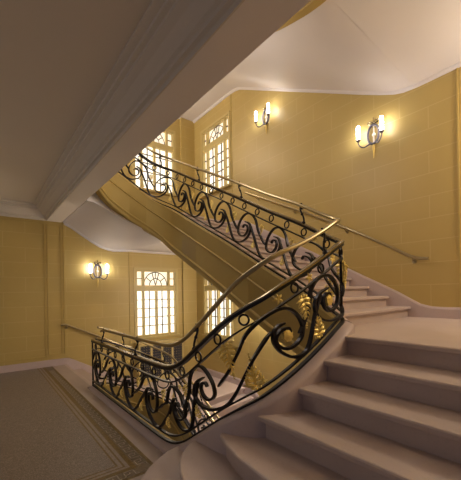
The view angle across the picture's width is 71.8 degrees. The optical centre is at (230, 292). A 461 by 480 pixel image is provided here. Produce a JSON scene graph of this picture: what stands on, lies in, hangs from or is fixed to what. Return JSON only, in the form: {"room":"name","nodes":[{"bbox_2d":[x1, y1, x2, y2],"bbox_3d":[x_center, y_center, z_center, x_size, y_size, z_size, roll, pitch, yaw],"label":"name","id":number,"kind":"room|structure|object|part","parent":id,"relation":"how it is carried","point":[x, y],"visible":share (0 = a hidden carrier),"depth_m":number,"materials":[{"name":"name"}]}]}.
{"room":"stairwell","nodes":[
{"label":"stairwell","id":0,"kind":"room"},
{"bbox_2d":[0,0,151,202],"bbox_3d":[-2.553,-2.180,0.801,6.040,0.418,12.380,-1,0,-38],"label":"ceiling","id":1,"kind":"structure","parent":0,"point":[56,56],"depth_m":2.86,"materials":[{"name":"paint"}]},
{"bbox_2d":[332,0,460,84],"bbox_3d":[0.672,-2.894,3.867,4.579,1.777,6.660,-1,0,-38],"label":"flight","id":2,"kind":"object","parent":1,"relation":"attached to","point":[421,38],"visible":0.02,"depth_m":3.90,"materials":[{"name":"paint"}]},
{"bbox_2d":[180,0,411,120],"bbox_3d":[-0.560,-4.810,6.091,3.709,3.453,6.593,-1,0,-38],"label":"ceiling","id":3,"kind":"structure","parent":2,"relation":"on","point":[319,47],"depth_m":4.79,"materials":[{"name":"paint"}]},
{"bbox_2d":[0,365,162,479],"bbox_3d":[-2.485,1.768,0.806,6.058,0.160,12.380,-1,0,-38],"label":"floor","id":4,"kind":"structure","parent":0,"point":[46,434],"depth_m":3.75,"materials":[{"name":"tile"}]},
{"bbox_2d":[49,370,146,479],"bbox_3d":[-3.420,1.701,4.120,2.833,0.002,5.073,-1,0,-38],"label":"trim","id":5,"kind":"structure","parent":4,"relation":"on","point":[52,370],"depth_m":3.79,"materials":[{"name":"beige"}]},
{"bbox_2d":[65,364,253,440],"bbox_3d":[-0.435,3.349,6.091,3.709,3.453,6.593,-1,0,-38],"label":"flight","id":6,"kind":"object","parent":4,"relation":"attached to","point":[226,390],"visible":0.23,"depth_m":7.09,"materials":[{"name":"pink stone"}]},
{"bbox_3d":[-0.571,3.208,4.644,1.394,2.815,4.266,-1,0,-38],"label":"moulding","id":7,"kind":"part","parent":6,"relation":"part of","materials":[{"name":"paint"}]},
{"bbox_2d":[95,326,218,434],"bbox_3d":[-0.290,2.393,5.216,4.209,3.623,1.445,-1,0,33],"label":"balustrade","id":8,"kind":"object","parent":6,"relation":"on","point":[123,345],"visible":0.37,"depth_m":6.27,"materials":[{"name":"black metal"}]},
{"bbox_3d":[-0.335,2.829,5.252,4.071,2.605,1.378,-1,0,32],"label":"rail","id":9,"kind":"part","parent":8,"relation":"part of","materials":[{"name":"black metal"}]},
{"bbox_3d":[-0.334,2.901,5.253,4.076,2.609,1.383,-1,0,32],"label":"rail","id":10,"kind":"part","parent":8,"relation":"part of","materials":[{"name":"black metal"}]},
{"bbox_3d":[-0.344,2.274,5.252,4.071,2.603,1.378,-1,0,32],"label":"frieze rail","id":11,"kind":"part","parent":8,"relation":"part of","materials":[{"name":"black metal"}]},
{"bbox_2d":[134,337,183,382],"bbox_3d":[-1.955,1.890,8.932,1.400,1.080,0.277,-1,0,-38],"label":"radiator cover","id":12,"kind":"object","parent":6,"relation":"on","point":[177,352],"visible":0.49,"depth_m":8.84,"materials":[{"name":"brown paint"}]},
{"bbox_3d":[-2.283,1.883,8.560,0.285,0.865,0.012,-1,0,-38],"label":"lattice panel","id":13,"kind":"part","parent":12,"relation":"part of","materials":[{"name":"grey metal"}]},
{"bbox_3d":[-2.024,1.879,8.765,0.255,0.865,0.012,-1,0,-38],"label":"lattice panel","id":14,"kind":"part","parent":12,"relation":"part of","materials":[{"name":"grey metal"}]},
{"bbox_2d":[134,337,181,344],"bbox_3d":[-1.963,1.368,8.932,1.400,0.035,0.277,-1,0,-38],"label":"shelf","id":15,"kind":"object","parent":12,"relation":"attached to","point":[172,340],"depth_m":8.95,"materials":[{"name":"yellow paint"}]},
{"bbox_3d":[-1.777,1.875,8.960,0.255,0.865,0.012,-1,0,-38],"label":"lattice panel","id":16,"kind":"part","parent":12,"relation":"part of","materials":[{"name":"grey metal"}]},
{"bbox_3d":[-1.518,1.871,9.165,0.285,0.865,0.012,-1,0,-38],"label":"lattice panel","id":17,"kind":"part","parent":12,"relation":"part of","materials":[{"name":"grey metal"}]},
{"bbox_2d":[88,317,460,479],"bbox_3d":[0.735,1.186,3.867,4.579,1.777,6.660,-1,0,-38],"label":"flight","id":18,"kind":"object","parent":4,"relation":"on","point":[380,400],"visible":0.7,"depth_m":2.30,"materials":[{"name":"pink stone"}]},
{"bbox_2d":[91,147,347,443],"bbox_3d":[-0.636,-0.941,4.594,1.678,5.108,4.534,-1,0,-38],"label":"balustrade","id":19,"kind":"object","parent":18,"relation":"on","point":[324,297],"visible":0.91,"depth_m":3.14,"materials":[{"name":"black metal"}]},
{"bbox_3d":[-2.427,1.242,5.612,0.028,0.790,0.028,-1,0,-16],"label":"post","id":20,"kind":"part","parent":19,"relation":"part of","materials":[{"name":"black metal"}]},
{"bbox_3d":[-0.647,-1.422,4.593,1.574,4.144,4.450,-1,0,-38],"label":"handrail","id":21,"kind":"part","parent":19,"relation":"part of","materials":[{"name":"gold metal"}]},
{"bbox_3d":[1.132,-0.122,3.260,0.026,0.770,0.026,-1,0,-16],"label":"post","id":22,"kind":"part","parent":19,"relation":"part of","materials":[{"name":"black metal"}]},
{"bbox_2d":[63,173,410,353],"bbox_3d":[-0.498,-0.730,6.091,3.709,3.453,6.593,-1,0,-38],"label":"flight","id":23,"kind":"object","parent":18,"relation":"on","point":[118,216],"visible":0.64,"depth_m":5.70,"materials":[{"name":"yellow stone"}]},
{"bbox_3d":[-0.629,-0.588,4.644,1.394,2.866,4.266,-1,0,-38],"label":"moulding","id":24,"kind":"part","parent":23,"relation":"part of","materials":[{"name":"paint"}]},
{"bbox_3d":[-0.634,-0.871,4.644,1.394,2.815,4.266,-1,0,-38],"label":"moulding","id":25,"kind":"part","parent":23,"relation":"part of","materials":[{"name":"paint"}]},
{"bbox_2d":[0,119,182,377],"bbox_3d":[-4.956,-0.364,6.871,9.750,12.340,0.160,-1,0,-38],"label":"wall","id":26,"kind":"structure","parent":0,"point":[89,305],"depth_m":7.58,"materials":[{"name":"paint"}]},
{"bbox_2d":[0,218,46,362],"bbox_3d":[-6.451,-0.016,5.575,5.612,3.092,0.014,-1,0,-38],"label":"trim","id":27,"kind":"structure","parent":26,"relation":"attached to","point":[0,218],"depth_m":7.30,"materials":[{"name":"paint"}]},
{"bbox_2d":[46,224,62,354],"bbox_3d":[-4.101,-0.062,7.432,0.302,3.032,0.014,-1,0,-38],"label":"trim","id":28,"kind":"structure","parent":26,"relation":"attached to","point":[46,224],"depth_m":7.40,"materials":[{"name":"paint"}]},
{"bbox_2d":[0,358,135,381],"bbox_3d":[-4.858,2.205,6.796,9.750,1.260,0.029,-1,0,-38],"label":"baseboard","id":29,"kind":"structure","parent":26,"relation":"attached to","point":[72,363],"depth_m":7.34,"materials":[{"name":"stone"}]},
{"bbox_2d":[63,224,130,364],"bbox_3d":[-3.319,0.316,8.045,1.602,3.870,0.014,-1,0,-38],"label":"trim","id":30,"kind":"structure","parent":26,"relation":"attached to","point":[63,224],"depth_m":7.55,"materials":[{"name":"paint"}]},
{"bbox_2d":[61,324,132,346],"bbox_3d":[-3.302,1.106,7.992,1.708,0.756,0.093,-1,0,-38],"label":"wall handrail","id":31,"kind":"object","parent":26,"relation":"attached to","point":[65,325],"visible":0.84,"depth_m":7.79,"materials":[{"name":"gold metal"}]},
{"bbox_2d":[89,260,108,284],"bbox_3d":[-3.298,-0.467,7.956,0.480,0.685,0.188,-1,0,-38],"label":"wall sconce","id":32,"kind":"object","parent":26,"relation":"attached to","point":[97,264],"visible":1,"depth_m":8.00,"materials":[{"name":"grey metal"}]},
{"bbox_2d":[0,0,244,220],"bbox_3d":[-2.662,-1.819,0.709,5.746,0.299,12.379,-1,0,-38],"label":"trim","id":33,"kind":"structure","parent":26,"relation":"attached to","point":[170,33],"depth_m":2.81,"materials":[{"name":"paint"}]},
{"bbox_2d":[132,129,176,196],"bbox_3d":[-2.147,-3.783,9.032,1.380,1.950,0.205,-1,0,-38],"label":"window","id":34,"kind":"structure","parent":26,"relation":"in","point":[164,144],"depth_m":9.20,"materials":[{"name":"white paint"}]},
{"bbox_3d":[-2.204,-3.516,9.109,1.194,1.293,0.010,-1,0,-38],"label":"pane","id":35,"kind":"part","parent":34,"relation":"part of","materials":[{"name":"beige"}]},
{"bbox_3d":[-2.100,-2.828,8.991,1.380,0.040,0.100,-1,0,-38],"label":"sill","id":36,"kind":"part","parent":34,"relation":"part of","materials":[{"name":"yellow paint"}]},
{"bbox_3d":[-2.218,-4.424,9.109,1.194,0.519,0.010,-1,0,-38],"label":"pane","id":37,"kind":"part","parent":34,"relation":"part of","materials":[{"name":"beige"}]},
{"bbox_2d":[134,267,179,338],"bbox_3d":[-2.097,0.297,9.048,1.380,1.950,0.165,-1,0,-38],"label":"window","id":38,"kind":"structure","parent":26,"relation":"in","point":[155,289],"depth_m":9.05,"materials":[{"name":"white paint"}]},
{"bbox_3d":[-2.155,-0.344,9.109,1.194,0.519,0.010,-1,0,-38],"label":"pane","id":39,"kind":"part","parent":38,"relation":"part of","materials":[{"name":"beige"}]},
{"bbox_3d":[-2.141,0.563,9.109,1.194,1.293,0.010,-1,0,-38],"label":"pane","id":40,"kind":"part","parent":38,"relation":"part of","materials":[{"name":"beige"}]},
{"bbox_3d":[-2.050,1.252,9.007,1.380,0.040,0.060,-1,0,-38],"label":"sill","id":41,"kind":"part","parent":38,"relation":"part of","materials":[{"name":"brown paint"}]},
{"bbox_2d":[47,0,309,221],"bbox_3d":[-0.288,-1.855,2.585,0.307,0.299,12.379,-1,0,-38],"label":"beam","id":42,"kind":"structure","parent":26,"relation":"attached to","point":[253,22],"depth_m":2.56,"materials":[{"name":"white paint"}]},
{"bbox_2d":[180,117,194,214],"bbox_3d":[-1.294,-3.441,9.660,0.469,3.560,0.059,-1,0,-38],"label":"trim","id":43,"kind":"structure","parent":26,"relation":"attached to","point":[187,152],"depth_m":9.62,"materials":[{"name":"paint"}]},
{"bbox_2d":[182,260,197,372],"bbox_3d":[-1.232,0.639,9.660,0.469,3.560,0.059,-1,0,-38],"label":"trim","id":44,"kind":"structure","parent":26,"relation":"attached to","point":[189,283],"depth_m":9.61,"materials":[{"name":"paint"}]},
{"bbox_2d":[194,67,460,395],"bbox_3d":[1.810,-0.468,6.298,0.160,12.340,9.130,-1,0,-38],"label":"wall","id":45,"kind":"structure","parent":0,"point":[404,197],"depth_m":5.64,"materials":[{"name":"paint"}]},
{"bbox_2d":[199,110,231,198],"bbox_3d":[-0.431,-3.789,8.945,0.205,1.990,1.440,-1,0,-38],"label":"window","id":46,"kind":"structure","parent":45,"relation":"in","point":[215,138],"depth_m":8.95,"materials":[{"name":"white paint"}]},
{"bbox_3d":[-0.457,-2.813,8.912,0.100,0.040,1.440,-1,0,-38],"label":"sill","id":47,"kind":"part","parent":46,"relation":"part of","materials":[{"name":"brown paint"}]},
{"bbox_3d":[-0.365,-4.446,9.005,0.010,0.532,1.254,-1,0,-38],"label":"pane","id":48,"kind":"part","parent":46,"relation":"part of","materials":[{"name":"beige"}]},
{"bbox_3d":[-0.350,-3.518,9.005,0.010,1.320,1.254,-1,0,-38],"label":"pane","id":49,"kind":"part","parent":46,"relation":"part of","materials":[{"name":"beige glass"}]},
{"bbox_2d":[202,277,233,340],"bbox_3d":[-0.349,0.290,8.960,0.155,1.990,1.440,-1,0,-38],"label":"window","id":50,"kind":"structure","parent":45,"relation":"in","point":[211,294],"depth_m":9.14,"materials":[{"name":"white glass"}]},
{"bbox_3d":[-0.375,1.266,8.928,0.050,0.040,1.440,-1,0,-38],"label":"sill","id":51,"kind":"part","parent":50,"relation":"part of","materials":[{"name":"brown paint"}]},
{"bbox_3d":[-0.288,0.562,9.005,0.010,1.320,1.254,-1,0,-38],"label":"pane","id":52,"kind":"part","parent":50,"relation":"part of","materials":[{"name":"beige"}]},
{"bbox_2d":[197,368,258,399],"bbox_3d":[1.803,3.484,6.225,0.034,2.562,9.080,-1,0,-38],"label":"baseboard","id":53,"kind":"structure","parent":45,"relation":"attached to","point":[213,373],"depth_m":8.46,"materials":[{"name":"stone"}]},
{"bbox_2d":[254,103,269,131],"bbox_3d":[0.759,-3.965,7.275,0.188,0.685,0.480,-1,0,-38],"label":"wall sconce","id":54,"kind":"object","parent":45,"relation":"attached to","point":[267,109],"visible":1,"depth_m":7.32,"materials":[{"name":"grey metal"}]},
{"bbox_2d":[64,62,460,254],"bbox_3d":[0.279,-2.393,5.122,3.647,6.823,9.107,-1,0,-38],"label":"trim","id":55,"kind":"structure","parent":45,"relation":"attached to","point":[453,67],"depth_m":6.33,"materials":[{"name":"white paint"}]},
{"bbox_2d":[245,191,428,263],"bbox_3d":[1.649,-1.459,6.270,0.093,2.076,4.053,-1,0,-38],"label":"wall handrail","id":56,"kind":"object","parent":45,"relation":"attached to","point":[347,229],"visible":1,"depth_m":5.61,"materials":[{"name":"gold metal"}]},
{"bbox_2d":[230,220,460,318],"bbox_3d":[1.741,-0.596,6.225,0.034,2.562,9.080,-1,0,-38],"label":"baseboard","id":57,"kind":"structure","parent":45,"relation":"attached to","point":[396,298],"depth_m":5.18,"materials":[{"name":"stone"}]},
{"bbox_2d":[230,68,460,304],"bbox_3d":[1.599,-2.525,6.385,0.014,5.460,5.032,-1,0,-38],"label":"trim","id":58,"kind":"structure","parent":45,"relation":"attached to","point":[457,98],"depth_m":4.42,"materials":[{"name":"paint"}]},
{"bbox_2d":[356,115,383,157],"bbox_3d":[2.342,-2.589,5.297,0.188,0.685,0.480,-1,0,-38],"label":"wall sconce","id":59,"kind":"object","parent":45,"relation":"attached to","point":[381,119],"visible":1,"depth_m":5.33,"materials":[{"name":"grey metal"}]},
{"bbox_3d":[2.174,-2.706,5.421,0.058,0.228,0.060,-1,0,-38],"label":"lamp shade","id":60,"kind":"part","parent":59,"relation":"part of","materials":[{"name":"white glass"}]},
{"bbox_3d":[2.263,-2.512,5.404,0.252,0.156,0.079,-1,0,11],"label":"arm","id":61,"kind":"part","parent":59,"relation":"part of","materials":[{"name":"grey metal"}]},
{"bbox_3d":[2.429,-2.515,5.194,0.079,0.156,0.252,-1,0,2],"label":"arm","id":62,"kind":"part","parent":59,"relation":"part of","materials":[{"name":"grey metal"}]},
{"bbox_3d":[2.422,-2.709,5.107,0.058,0.228,0.060,-1,0,-38],"label":"lamp shade","id":63,"kind":"part","parent":59,"relation":"part of","materials":[{"name":"white glass"}]}
]}

